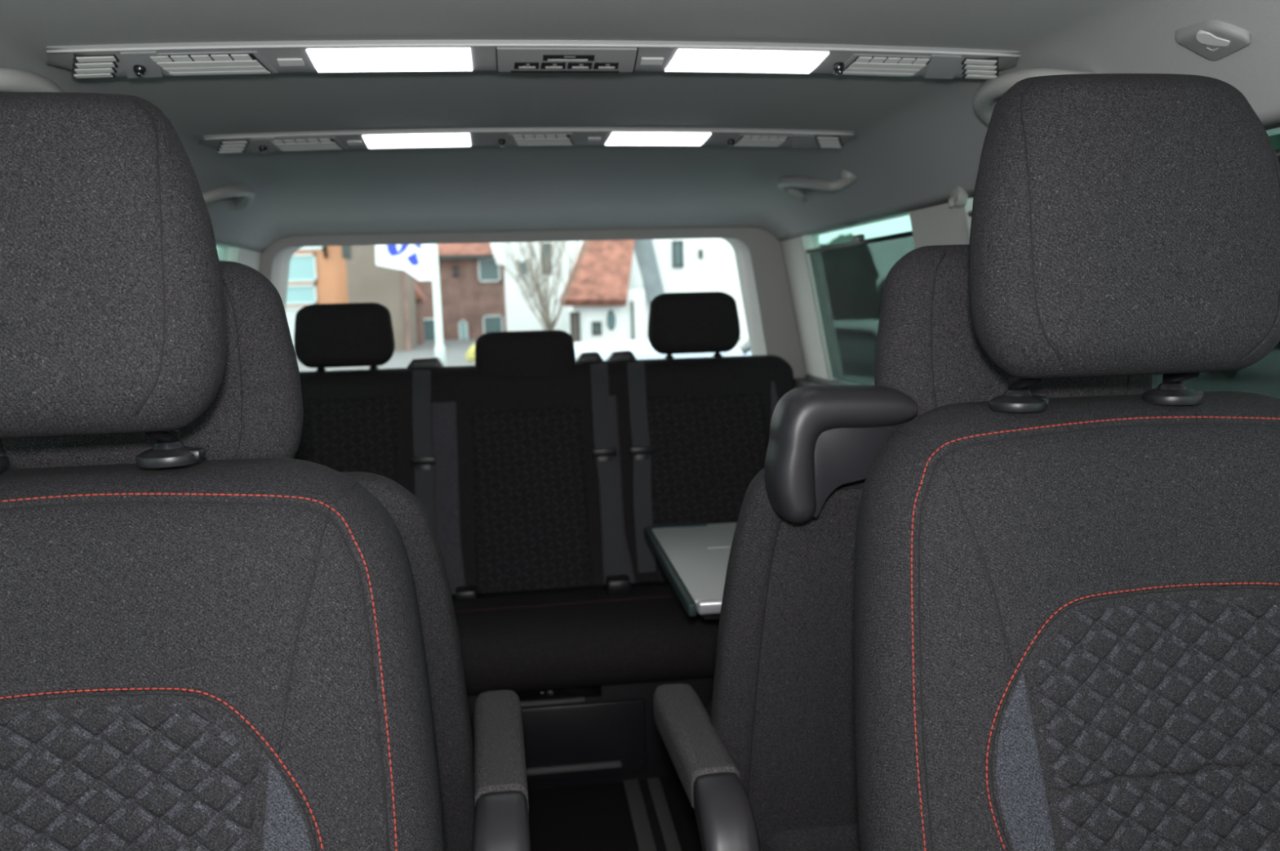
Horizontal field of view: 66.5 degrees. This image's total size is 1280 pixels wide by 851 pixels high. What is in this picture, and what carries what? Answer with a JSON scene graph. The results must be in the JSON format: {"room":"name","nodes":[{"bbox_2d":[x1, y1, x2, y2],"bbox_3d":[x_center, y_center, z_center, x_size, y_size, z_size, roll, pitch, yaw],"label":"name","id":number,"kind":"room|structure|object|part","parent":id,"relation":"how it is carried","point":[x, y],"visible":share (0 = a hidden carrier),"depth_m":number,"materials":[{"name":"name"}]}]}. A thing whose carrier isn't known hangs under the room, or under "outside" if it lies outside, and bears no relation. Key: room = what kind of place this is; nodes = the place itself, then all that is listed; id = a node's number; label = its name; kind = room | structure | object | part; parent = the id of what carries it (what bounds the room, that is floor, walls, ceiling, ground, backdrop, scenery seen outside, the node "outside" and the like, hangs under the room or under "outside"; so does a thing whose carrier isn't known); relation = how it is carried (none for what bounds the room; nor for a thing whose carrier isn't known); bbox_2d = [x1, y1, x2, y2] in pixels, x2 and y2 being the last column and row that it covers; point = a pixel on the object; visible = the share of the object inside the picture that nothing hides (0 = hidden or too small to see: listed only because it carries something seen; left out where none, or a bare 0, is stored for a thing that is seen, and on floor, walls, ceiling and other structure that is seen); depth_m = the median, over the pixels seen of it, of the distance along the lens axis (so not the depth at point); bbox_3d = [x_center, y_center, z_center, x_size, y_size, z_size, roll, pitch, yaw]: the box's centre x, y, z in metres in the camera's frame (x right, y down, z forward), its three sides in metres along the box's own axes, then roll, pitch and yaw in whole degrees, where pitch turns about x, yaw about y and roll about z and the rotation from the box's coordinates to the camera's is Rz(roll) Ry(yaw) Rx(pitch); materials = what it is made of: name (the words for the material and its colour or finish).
{"room":"vehicle interior","nodes":[
{"label":"vehicle interior","id":0,"kind":"room"},
{"bbox_2d":[375,244,431,280],"bbox_3d":[-5.513,-3.369,23.251,1.460,4.475,0.070,-3,7,-7],"label":"flag","id":1,"kind":"object","parent":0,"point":[415,260],"visible":0.39,"depth_m":23.17,"materials":[{"name":"white fabric"}]},
{"bbox_2d":[395,244,401,251],"bbox_3d":[-5.698,-4.196,23.111,0.150,0.222,0.014,-3,7,-7],"label":"print","id":2,"kind":"object","parent":1,"relation":"attached to","point":[398,247],"depth_m":23.11,"materials":[{"name":"white fabric"}]},
{"bbox_2d":[386,244,420,256],"bbox_3d":[-5.588,-4.225,23.124,0.794,0.412,0.010,-3,7,-7],"label":"print","id":3,"kind":"object","parent":1,"relation":"attached to","point":[403,250],"depth_m":23.13,"materials":[{"name":"blue"}]},
{"bbox_2d":[406,252,418,265],"bbox_3d":[-5.400,-3.952,23.183,0.289,0.317,0.010,-3,7,-7],"label":"print","id":4,"kind":"object","parent":1,"relation":"attached to","point":[412,258],"depth_m":23.18,"materials":[{"name":"blue"}]},
{"bbox_2d":[216,226,818,388],"bbox_3d":[-0.345,-0.322,3.126,1.860,0.688,0.120,-3,7,-7],"label":"window frame","id":5,"kind":"structure","parent":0,"point":[771,323],"depth_m":3.12,"materials":[{"name":"grey plastic"}]},
{"bbox_2d":[215,243,235,247],"bbox_3d":[-0.947,-0.332,1.258,0.050,0.043,3.500,-3,7,-7],"label":"trim","id":6,"kind":"structure","parent":5,"relation":"attached to","point":[217,244],"depth_m":2.64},
{"bbox_2d":[808,127,1279,235],"bbox_3d":[0.689,-0.404,1.461,0.050,0.043,3.500,-3,7,-7],"label":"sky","id":7,"kind":"structure","parent":5,"relation":"attached to","point":[1276,131],"depth_m":2.36,"materials":[{"name":"white"}]},
{"bbox_2d":[528,776,702,850],"bbox_3d":[-0.098,0.952,1.581,1.860,0.050,3.600,-3,7,-7],"label":"floor","id":8,"kind":"structure","parent":0,"point":[596,816],"depth_m":2.13,"materials":[{"name":"carpet"}]},
{"bbox_2d":[0,92,445,850],"bbox_3d":[-0.447,0.415,0.640,0.599,1.327,0.710,-3,7,-7],"label":"seat","id":9,"kind":"object","parent":8,"relation":"on","point":[196,654],"visible":1,"depth_m":0.81,"materials":[{"name":"black fabric"}]},
{"bbox_3d":[-0.465,0.396,0.781,0.324,0.330,0.102,-3,7,-7],"label":"quilted panel","id":10,"kind":"part","parent":9,"relation":"part of","materials":[{"name":"grey fabric"}]},
{"bbox_3d":[-0.422,-0.010,0.853,0.018,0.075,0.061,-3,7,-7],"label":"headrest post","id":11,"kind":"part","parent":9,"relation":"part of","materials":[{"name":"black metal"}]},
{"bbox_3d":[-0.476,0.341,0.847,0.599,0.583,0.277,-3,7,-7],"label":"backrest","id":12,"kind":"part","parent":9,"relation":"part of","materials":[{"name":"grey fabric"}]},
{"bbox_2d":[0,261,530,850],"bbox_3d":[-0.513,0.379,1.341,0.705,1.172,0.744,-3,7,-7],"label":"seat","id":13,"kind":"object","parent":8,"relation":"on","point":[256,411],"visible":0.25,"depth_m":1.10,"materials":[{"name":"black fabric"}]},
{"bbox_3d":[-0.535,0.355,1.231,0.636,0.609,0.260,-3,7,-7],"label":"backrest","id":14,"kind":"part","parent":13,"relation":"part of","materials":[{"name":"grey fabric"}]},
{"bbox_3d":[-0.189,0.440,1.314,0.068,0.060,0.307,-3,7,-9],"label":"armrest","id":15,"kind":"part","parent":13,"relation":"part of","materials":[{"name":"fabric"}]},
{"bbox_2d":[293,291,794,790],"bbox_3d":[-0.259,0.245,2.464,1.503,1.134,0.765,-3,7,-7],"label":"bench","id":16,"kind":"object","parent":8,"relation":"on","point":[539,472],"visible":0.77,"depth_m":2.60,"materials":[{"name":"grey fabric"}]},
{"bbox_3d":[-0.779,0.189,2.553,0.315,0.530,0.196,-3,7,-7],"label":"quilted panel","id":17,"kind":"part","parent":16,"relation":"part of","materials":[{"name":"black fabric"}]},
{"bbox_3d":[-0.291,0.192,2.607,0.325,0.485,0.178,-3,7,-7],"label":"quilted panel","id":18,"kind":"part","parent":16,"relation":"part of","materials":[{"name":"black fabric"}]},
{"bbox_3d":[-0.287,0.162,2.664,1.503,0.648,0.311,-3,7,-7],"label":"backrest","id":19,"kind":"part","parent":16,"relation":"part of","materials":[{"name":"black fabric"}]},
{"bbox_3d":[-0.198,0.605,2.221,0.220,0.036,0.020,-3,7,-7],"label":"release panel","id":20,"kind":"part","parent":16,"relation":"part of","materials":[{"name":"black plastic"}]},
{"bbox_3d":[-0.179,0.787,2.238,0.275,0.014,0.014,-3,7,-7],"label":"drawer handle","id":21,"kind":"part","parent":16,"relation":"part of","materials":[{"name":"grey plastic"}]},
{"bbox_3d":[-0.160,0.727,2.245,0.350,0.180,0.014,-3,7,-7],"label":"drawer","id":22,"kind":"part","parent":16,"relation":"part of","materials":[{"name":"black plastic"}]},
{"bbox_2d":[451,580,719,695],"bbox_3d":[-0.234,0.494,2.352,1.490,0.157,0.475,-3,7,-7],"label":"seat cushion","id":23,"kind":"object","parent":16,"relation":"on","point":[526,637],"depth_m":2.17,"materials":[{"name":"black fabric"}]},
{"bbox_3d":[0.192,0.162,2.670,0.370,0.500,0.186,-3,7,-7],"label":"quilted panel","id":24,"kind":"part","parent":16,"relation":"part of","materials":[{"name":"black fabric"}]},
{"bbox_2d":[623,777,681,850],"bbox_3d":[0.079,0.904,1.700,0.085,0.006,1.200,-3,7,-7],"label":"rail","id":25,"kind":"object","parent":8,"relation":"on","point":[642,816],"visible":1,"depth_m":2.12,"materials":[{"name":"grey metal"}]},
{"bbox_2d":[653,244,1152,850],"bbox_3d":[0.365,0.340,1.455,0.714,1.172,0.762,-3,7,-7],"label":"seat","id":26,"kind":"object","parent":8,"relation":"on","point":[769,763],"visible":0.41,"depth_m":1.20,"materials":[{"name":"black fabric"}]},
{"bbox_3d":[0.071,0.430,1.332,0.066,0.060,0.282,-3,7,-9],"label":"armrest","id":27,"kind":"part","parent":26,"relation":"part of","materials":[{"name":"fabric"}]},
{"bbox_2d":[705,700,860,850],"bbox_3d":[0.386,0.568,1.605,0.500,0.120,0.500,-3,7,-7],"label":"seat cushion","id":28,"kind":"object","parent":26,"relation":"on","point":[831,830],"depth_m":1.34,"materials":[{"name":"grey fabric"}]},
{"bbox_3d":[0.407,0.313,1.347,0.636,0.609,0.260,-3,7,-7],"label":"backrest","id":29,"kind":"part","parent":26,"relation":"part of","materials":[{"name":"grey fabric"}]},
{"bbox_3d":[0.224,0.030,1.110,0.162,0.151,0.080,-3,7,-7],"label":"shoulder handle","id":30,"kind":"part","parent":26,"relation":"part of","materials":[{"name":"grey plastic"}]},
{"bbox_2d":[853,73,1279,850],"bbox_3d":[0.537,0.352,0.759,0.599,1.317,0.710,-3,7,-7],"label":"seat","id":31,"kind":"object","parent":8,"relation":"on","point":[1067,620],"visible":1,"depth_m":0.90,"materials":[{"name":"black fabric"}]},
{"bbox_3d":[0.379,-0.060,0.950,0.018,0.075,0.061,-3,7,-7],"label":"headrest post","id":32,"kind":"part","parent":31,"relation":"part of","materials":[{"name":"black metal"}]},
{"bbox_3d":[0.508,0.273,0.965,0.599,0.583,0.277,-3,7,-7],"label":"backrest","id":33,"kind":"part","parent":31,"relation":"part of","materials":[{"name":"black fabric"}]},
{"bbox_3d":[0.518,0.328,0.899,0.324,0.330,0.102,-3,7,-7],"label":"quilted panel","id":34,"kind":"part","parent":31,"relation":"part of","materials":[{"name":"grey fabric"}]},
{"bbox_3d":[0.544,-0.067,0.970,0.018,0.075,0.061,-3,7,-7],"label":"headrest post","id":35,"kind":"part","parent":31,"relation":"part of","materials":[{"name":"black metal"}]},
{"bbox_2d":[0,0,1279,253],"bbox_3d":[-0.128,-0.418,1.338,1.600,0.239,3.470,-3,7,-7],"label":"ceiling","id":36,"kind":"structure","parent":0,"point":[919,139],"depth_m":1.51,"materials":[{"name":"grey fabric"}]},
{"bbox_2d":[0,66,63,92],"bbox_3d":[-0.792,-0.397,1.222,0.145,0.061,0.322,-3,7,-7],"label":"handle","id":37,"kind":"object","parent":36,"relation":"attached to","point":[11,80],"visible":0.29,"depth_m":1.14,"materials":[{"name":"grey plastic"}]},
{"bbox_2d":[202,184,254,211],"bbox_3d":[-0.934,-0.513,2.218,0.119,0.058,0.374,-3,7,-7],"label":"handle","id":38,"kind":"object","parent":36,"relation":"attached to","point":[246,193],"visible":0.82,"depth_m":2.12,"materials":[{"name":"grey plastic"}]},
{"bbox_2d":[198,127,857,153],"bbox_3d":[-0.183,-0.533,1.823,1.247,0.040,0.072,-3,7,-7],"label":"ceiling light panel","id":39,"kind":"object","parent":36,"relation":"attached to","point":[255,143],"visible":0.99,"depth_m":1.80,"materials":[{"name":"grey plastic"}]},
{"bbox_2d":[258,137,346,153],"bbox_3d":[-0.613,-0.508,1.768,0.151,0.028,0.046,-3,7,-7],"label":"air vent","id":40,"kind":"object","parent":39,"relation":"attached to","point":[266,144],"depth_m":1.76,"materials":[{"name":"grey plastic"}]},
{"bbox_2d":[346,140,362,145],"bbox_3d":[-0.519,-0.516,1.778,0.025,0.010,0.013,-3,7,-7],"label":"switch","id":41,"kind":"object","parent":39,"relation":"attached to","point":[348,142],"depth_m":1.78,"materials":[{"name":"grey plastic"}]},
{"bbox_2d":[362,133,471,148],"bbox_3d":[-0.408,-0.524,1.791,0.190,0.023,0.047,-3,7,-7],"label":"reading lamp","id":42,"kind":"object","parent":39,"relation":"attached to","point":[371,140],"depth_m":1.78,"materials":[{"name":"white plastic"}]},
{"bbox_2d":[497,133,577,147],"bbox_3d":[-0.190,-0.532,1.820,0.148,0.025,0.046,-3,7,-7],"label":"air vent","id":43,"kind":"object","parent":39,"relation":"attached to","point":[504,139],"depth_m":1.81,"materials":[{"name":"grey plastic"}]},
{"bbox_2d":[587,137,600,142],"bbox_3d":[-0.086,-0.538,1.831,0.024,0.010,0.013,-3,7,-7],"label":"switch","id":44,"kind":"object","parent":39,"relation":"attached to","point":[589,139],"depth_m":1.83,"materials":[{"name":"grey plastic"}]},
{"bbox_2d":[604,132,711,146],"bbox_3d":[0.033,-0.543,1.845,0.196,0.023,0.047,-3,7,-7],"label":"reading lamp","id":45,"kind":"object","parent":39,"relation":"attached to","point":[692,139],"depth_m":1.84,"materials":[{"name":"white plastic"}]},
{"bbox_2d":[727,133,792,147],"bbox_3d":[0.228,-0.546,1.872,0.122,0.025,0.046,-3,7,-7],"label":"air vent","id":46,"kind":"object","parent":39,"relation":"attached to","point":[733,140],"depth_m":1.86,"materials":[{"name":"grey plastic"}]},
{"bbox_2d":[46,40,1020,79],"bbox_3d":[-0.098,-0.458,1.227,1.247,0.040,0.072,-3,7,-7],"label":"ceiling light panel","id":47,"kind":"object","parent":36,"relation":"attached to","point":[145,60],"visible":1,"depth_m":1.21,"materials":[{"name":"grey plastic"}]},
{"bbox_2d":[133,51,277,77],"bbox_3d":[-0.525,-0.433,1.173,0.161,0.028,0.046,-3,7,-7],"label":"air vent","id":48,"kind":"object","parent":47,"relation":"attached to","point":[145,64],"depth_m":1.17,"materials":[{"name":"grey plastic"}]},
{"bbox_2d":[276,58,304,66],"bbox_3d":[-0.423,-0.442,1.184,0.029,0.010,0.013,-3,7,-7],"label":"switch","id":49,"kind":"object","parent":47,"relation":"attached to","point":[280,62],"depth_m":1.18,"materials":[{"name":"grey plastic"}]},
{"bbox_2d":[306,48,472,72],"bbox_3d":[-0.304,-0.450,1.197,0.193,0.022,0.047,-3,7,-7],"label":"reading lamp","id":50,"kind":"object","parent":47,"relation":"attached to","point":[317,60],"depth_m":1.19,"materials":[{"name":"white plastic"}]},
{"bbox_3d":[-0.092,-0.460,1.224,0.172,0.022,0.050,-3,7,-7],"label":"control panel","id":51,"kind":"part","parent":47,"relation":"part of","materials":[{"name":"grey plastic"}]},
{"bbox_2d":[640,57,663,65],"bbox_3d":[0.015,-0.464,1.238,0.028,0.010,0.013,-3,7,-7],"label":"switch","id":52,"kind":"object","parent":47,"relation":"attached to","point":[644,60],"depth_m":1.24,"materials":[{"name":"grey plastic"}]},
{"bbox_2d":[665,48,828,73],"bbox_3d":[0.136,-0.468,1.252,0.204,0.023,0.047,-3,7,-7],"label":"reading lamp","id":53,"kind":"object","parent":47,"relation":"attached to","point":[729,60],"depth_m":1.25,"materials":[{"name":"white plastic"}]},
{"bbox_2d":[833,53,931,76],"bbox_3d":[0.321,-0.473,1.278,0.125,0.022,0.046,-3,7,-7],"label":"air vent","id":54,"kind":"object","parent":47,"relation":"attached to","point":[876,64],"depth_m":1.27,"materials":[{"name":"grey plastic"}]},
{"bbox_2d":[777,169,857,201],"bbox_3d":[0.410,-0.578,2.370,0.134,0.060,0.410,-3,7,-7],"label":"handle","id":55,"kind":"object","parent":36,"relation":"attached to","point":[787,184],"visible":0.98,"depth_m":2.24,"materials":[{"name":"grey plastic"}]},
{"bbox_2d":[973,67,1097,125],"bbox_3d":[0.540,-0.456,1.389,0.134,0.061,0.325,-2,7,-3],"label":"handle","id":56,"kind":"object","parent":36,"relation":"attached to","point":[984,104],"visible":0.4,"depth_m":1.31,"materials":[{"name":"grey plastic"}]},
{"bbox_2d":[1174,19,1251,60],"bbox_3d":[0.616,-0.417,1.048,0.038,0.040,0.079,-3,7,-7],"label":"plate","id":57,"kind":"object","parent":36,"relation":"attached to","point":[1213,40],"visible":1,"depth_m":1.04,"materials":[{"name":"grey plastic"}]},
{"bbox_2d":[805,373,857,385],"bbox_3d":[0.795,0.468,1.584,0.050,0.860,3.500,-3,7,-7],"label":"wall","id":58,"kind":"structure","parent":0,"point":[833,382],"depth_m":2.95,"materials":[{"name":"grey plastic"}]},
{"bbox_2d":[644,522,737,618],"bbox_3d":[0.384,0.363,2.054,0.676,0.214,0.595,-3,7,-7],"label":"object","id":59,"kind":"object","parent":58,"relation":"attached to","point":[694,557],"visible":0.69,"depth_m":2.00,"materials":[{"name":"silver metal"}]},
{"bbox_3d":[0.109,0.315,2.005,0.040,0.038,0.420,-3,7,-7],"label":"support rail","id":60,"kind":"part","parent":59,"relation":"part of","materials":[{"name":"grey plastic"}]},
{"bbox_2d":[780,235,837,379],"bbox_3d":[0.532,-0.370,3.076,0.132,0.432,0.290,-3,7,-7],"label":"trim","id":61,"kind":"structure","parent":58,"relation":"attached to","point":[797,265],"depth_m":3.01,"materials":[{"name":"grey plastic"}]},
{"bbox_2d":[793,377,831,387],"bbox_3d":[0.737,0.070,1.542,0.044,0.033,3.430,-3,7,-7],"label":"trim","id":62,"kind":"structure","parent":58,"relation":"attached to","point":[798,382],"depth_m":3.08,"materials":[{"name":"grey plastic"}]},
{"bbox_2d":[805,231,915,385],"bbox_3d":[0.589,-0.291,2.539,0.082,0.400,0.796,-3,7,-7],"label":"window","id":63,"kind":"structure","parent":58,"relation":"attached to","point":[849,277],"depth_m":2.63,"materials":[{"name":"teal glass"}]},
{"bbox_2d":[909,198,973,248],"bbox_3d":[0.669,-0.236,2.018,0.132,0.432,0.260,-3,7,-7],"label":"trim","id":64,"kind":"structure","parent":58,"relation":"attached to","point":[940,224],"depth_m":1.97,"materials":[{"name":"grey plastic"}]},
{"bbox_2d":[948,186,968,208],"bbox_3d":[0.594,-0.432,1.841,0.033,0.044,0.044,-3,7,-7],"label":"hook","id":65,"kind":"object","parent":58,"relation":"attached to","point":[958,196],"visible":0.96,"depth_m":1.83,"materials":[{"name":"grey plastic"}]},
{"bbox_3d":[0.589,-0.423,1.838,0.026,0.026,0.014,-7,9,-38],"label":"hook arm","id":66,"kind":"part","parent":65,"relation":"part of","materials":[{"name":"grey plastic"}]},
{"bbox_2d":[968,149,1279,399],"bbox_3d":[0.722,-0.168,1.495,0.085,0.417,0.796,-3,7,-7],"label":"blind","id":67,"kind":"object","parent":58,"relation":"attached to","point":[1262,377],"visible":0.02,"depth_m":1.24,"materials":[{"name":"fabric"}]},
{"bbox_3d":[-1.003,0.547,1.362,0.050,0.860,3.500,-3,7,-7],"label":"wall","id":68,"kind":"structure","parent":0,"visible":0},
{"bbox_2d":[219,247,262,271],"bbox_3d":[-1.185,-0.295,2.863,0.132,0.432,0.290,-3,7,-7],"label":"window","id":69,"kind":"structure","parent":68,"relation":"attached to","point":[252,259],"depth_m":2.74,"materials":[{"name":"glass"}]},
{"label":"outside","id":70,"kind":"structure","parent":0,"visible":0},
{"bbox_2d":[295,337,750,371],"bbox_3d":[-5.844,-3.996,46.298,120.000,0.200,86.400,-3,7,-7],"label":"floor","id":71,"kind":"structure","parent":70,"point":[455,350],"depth_m":33.63,"materials":[{"name":"concrete"}]},
{"bbox_2d":[285,245,348,346],"bbox_3d":[-13.139,-5.984,40.151,2.822,5.734,4.150,-3,7,-7],"label":"building","id":72,"kind":"structure","parent":71,"relation":"on","point":[317,274],"depth_m":38.26,"materials":[{"name":"orange paint"}]},
{"bbox_3d":[-13.613,-3.757,38.404,1.152,1.706,0.060,-3,7,-7],"label":"pane","id":73,"kind":"part","parent":72,"relation":"part of","materials":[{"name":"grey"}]},
{"bbox_3d":[-13.376,-5.127,38.262,1.280,0.694,0.060,-3,7,-7],"label":"pane","id":74,"kind":"part","parent":72,"relation":"part of","materials":[{"name":"teal glass"}]},
{"bbox_3d":[-13.332,-6.141,38.139,1.255,0.992,0.060,-3,7,-7],"label":"pane","id":75,"kind":"part","parent":72,"relation":"part of","materials":[{"name":"teal glass"}]},
{"bbox_2d":[341,244,417,351],"bbox_3d":[-10.323,-5.734,39.139,2.330,5.338,4.320,-3,7,-7],"label":"building","id":76,"kind":"structure","parent":71,"relation":"on","point":[366,281],"depth_m":37.20,"materials":[{"name":"beige paint"}]},
{"bbox_2d":[341,245,351,258],"bbox_3d":[-11.098,-6.728,36.814,0.310,0.850,0.050,-3,7,-7],"label":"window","id":77,"kind":"structure","parent":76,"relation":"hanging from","point":[346,250],"depth_m":36.82,"materials":[{"name":"grey glass"}]},
{"bbox_2d":[413,280,426,344],"bbox_3d":[-10.205,-5.233,43.698,1.188,3.164,2.500,-3,7,-7],"label":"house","id":78,"kind":"structure","parent":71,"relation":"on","point":[420,296],"depth_m":43.08,"materials":[{"name":"brown brick"}]},
{"bbox_2d":[430,244,445,366],"bbox_3d":[-3.893,-4.293,20.755,1.743,6.860,0.556,2,8,26],"label":"flagpole","id":79,"kind":"object","parent":71,"relation":"on","point":[439,347],"visible":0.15,"depth_m":21.39,"materials":[{"name":"white metal"}]},
{"bbox_2d":[413,242,506,340],"bbox_3d":[-9.482,-8.310,51.533,5.447,8.002,9.700,-3,7,-7],"label":"house","id":80,"kind":"structure","parent":71,"relation":"on","point":[473,285],"depth_m":47.48,"materials":[{"name":"brown brick"}]},
{"bbox_3d":[-10.346,-4.607,47.458,1.296,1.117,0.060,-3,7,-7],"label":"pane","id":81,"kind":"part","parent":80,"relation":"part of","materials":[{"name":"teal glass"}]},
{"bbox_3d":[-8.617,-4.471,47.668,0.434,1.339,0.120,-3,7,-7],"label":"door","id":82,"kind":"part","parent":80,"relation":"part of","materials":[{"name":"grey"}]},
{"bbox_3d":[-8.621,-4.475,47.698,0.344,1.249,0.060,-3,7,-7],"label":"pane","id":83,"kind":"part","parent":80,"relation":"part of","materials":[{"name":"teal"}]},
{"bbox_3d":[-7.334,-7.567,47.474,0.972,1.089,0.060,-3,7,-7],"label":"pane","id":84,"kind":"part","parent":80,"relation":"part of","materials":[{"name":"teal"}]},
{"bbox_3d":[-7.193,-4.880,47.831,0.910,0.956,0.060,-3,7,-7],"label":"pane","id":85,"kind":"part","parent":80,"relation":"part of","materials":[{"name":"teal"}]},
{"bbox_2d":[465,343,475,361],"bbox_3d":[-4.601,-2.280,29.607,1.408,0.630,0.841,-3,7,-7],"label":"hedge","id":86,"kind":"object","parent":71,"relation":"on","point":[470,354],"visible":0.22,"depth_m":29.42,"materials":[{"name":"yellow plant"}]},
{"bbox_2d":[489,240,583,332],"bbox_3d":[-4.547,-6.928,43.453,4.359,6.273,5.600,-3,7,-7],"label":"house","id":87,"kind":"structure","parent":71,"relation":"on","point":[519,317],"depth_m":41.36,"materials":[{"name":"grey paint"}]},
{"bbox_3d":[-4.929,-6.618,41.197,0.417,0.623,0.060,-3,7,-7],"label":"pane","id":88,"kind":"part","parent":87,"relation":"part of","materials":[{"name":"teal"}]},
{"bbox_3d":[-3.957,-7.051,41.268,0.331,1.188,0.060,-3,7,-7],"label":"pane","id":89,"kind":"part","parent":87,"relation":"part of","materials":[{"name":"teal"}]},
{"bbox_2d":[484,240,591,329],"bbox_3d":[-3.460,-5.671,32.465,3.569,6.574,3.824,5,10,41],"label":"bare tree","id":90,"kind":"object","parent":71,"relation":"on","point":[548,326],"visible":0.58,"depth_m":32.50,"materials":[{"name":"grey plant"}]},
{"bbox_2d":[560,240,645,342],"bbox_3d":[-1.597,-5.671,38.201,3.348,5.062,5.000,-3,7,-7],"label":"cottage","id":91,"kind":"structure","parent":71,"relation":"on","point":[600,304],"depth_m":36.55,"materials":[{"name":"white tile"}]},
{"bbox_3d":[-2.413,-3.591,36.387,0.372,1.261,0.120,-3,7,-7],"label":"door","id":92,"kind":"part","parent":91,"relation":"part of","materials":[{"name":"grey"}]},
{"bbox_3d":[-2.417,-3.595,36.416,0.282,1.171,0.060,-3,7,-7],"label":"pane","id":93,"kind":"part","parent":91,"relation":"part of","materials":[{"name":"brown"}]},
{"bbox_3d":[-1.615,-3.636,36.514,0.254,0.398,0.060,-3,7,-7],"label":"pane","id":94,"kind":"part","parent":91,"relation":"part of","materials":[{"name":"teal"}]},
{"bbox_2d":[573,338,751,360],"bbox_3d":[0.037,0.187,6.430,2.020,1.450,4.200,-3,7,-7],"label":"car","id":95,"kind":"object","parent":71,"relation":"on","point":[641,348],"visible":0.02,"depth_m":6.12,"materials":[{"name":"paint"}]},
{"bbox_2d":[628,238,747,338],"bbox_3d":[2.669,-7.157,44.407,7.690,6.082,9.500,-3,7,-7],"label":"house","id":96,"kind":"structure","parent":71,"relation":"on","point":[659,266],"depth_m":40.09,"materials":[{"name":"white paint"}]},
{"bbox_3d":[1.541,-7.007,39.952,0.350,0.986,0.060,-3,7,-7],"label":"pane","id":97,"kind":"part","parent":96,"relation":"part of","materials":[{"name":"teal glass"}]},
{"bbox_2d":[735,333,751,355],"bbox_3d":[2.580,-0.353,10.044,2.020,1.450,4.200,-7,9,-35],"label":"car","id":98,"kind":"object","parent":71,"relation":"on","point":[743,344],"visible":0.02,"depth_m":10.77,"materials":[{"name":"silver metal"}]},
{"bbox_3d":[2.337,-0.810,10.314,1.525,0.500,2.900,-7,9,-35],"label":"cabin glass","id":99,"kind":"part","parent":98,"relation":"part of","materials":[{"name":"grey"}]},
{"bbox_2d":[819,232,853,247],"bbox_3d":[3.859,-2.598,21.029,2.585,3.286,3.349,0,8,15],"label":"evergreen tree","id":100,"kind":"object","parent":71,"relation":"on","point":[842,238],"visible":0.02,"depth_m":19.76,"materials":[{"name":"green plant"}]},
{"bbox_2d":[1268,133,1279,150],"bbox_3d":[11.142,-4.427,18.203,4.758,7.046,4.912,2,8,27],"label":"evergreen tree","id":101,"kind":"object","parent":71,"relation":"on","point":[1275,139],"visible":0.02,"depth_m":16.54,"materials":[{"name":"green plant"}]}
]}

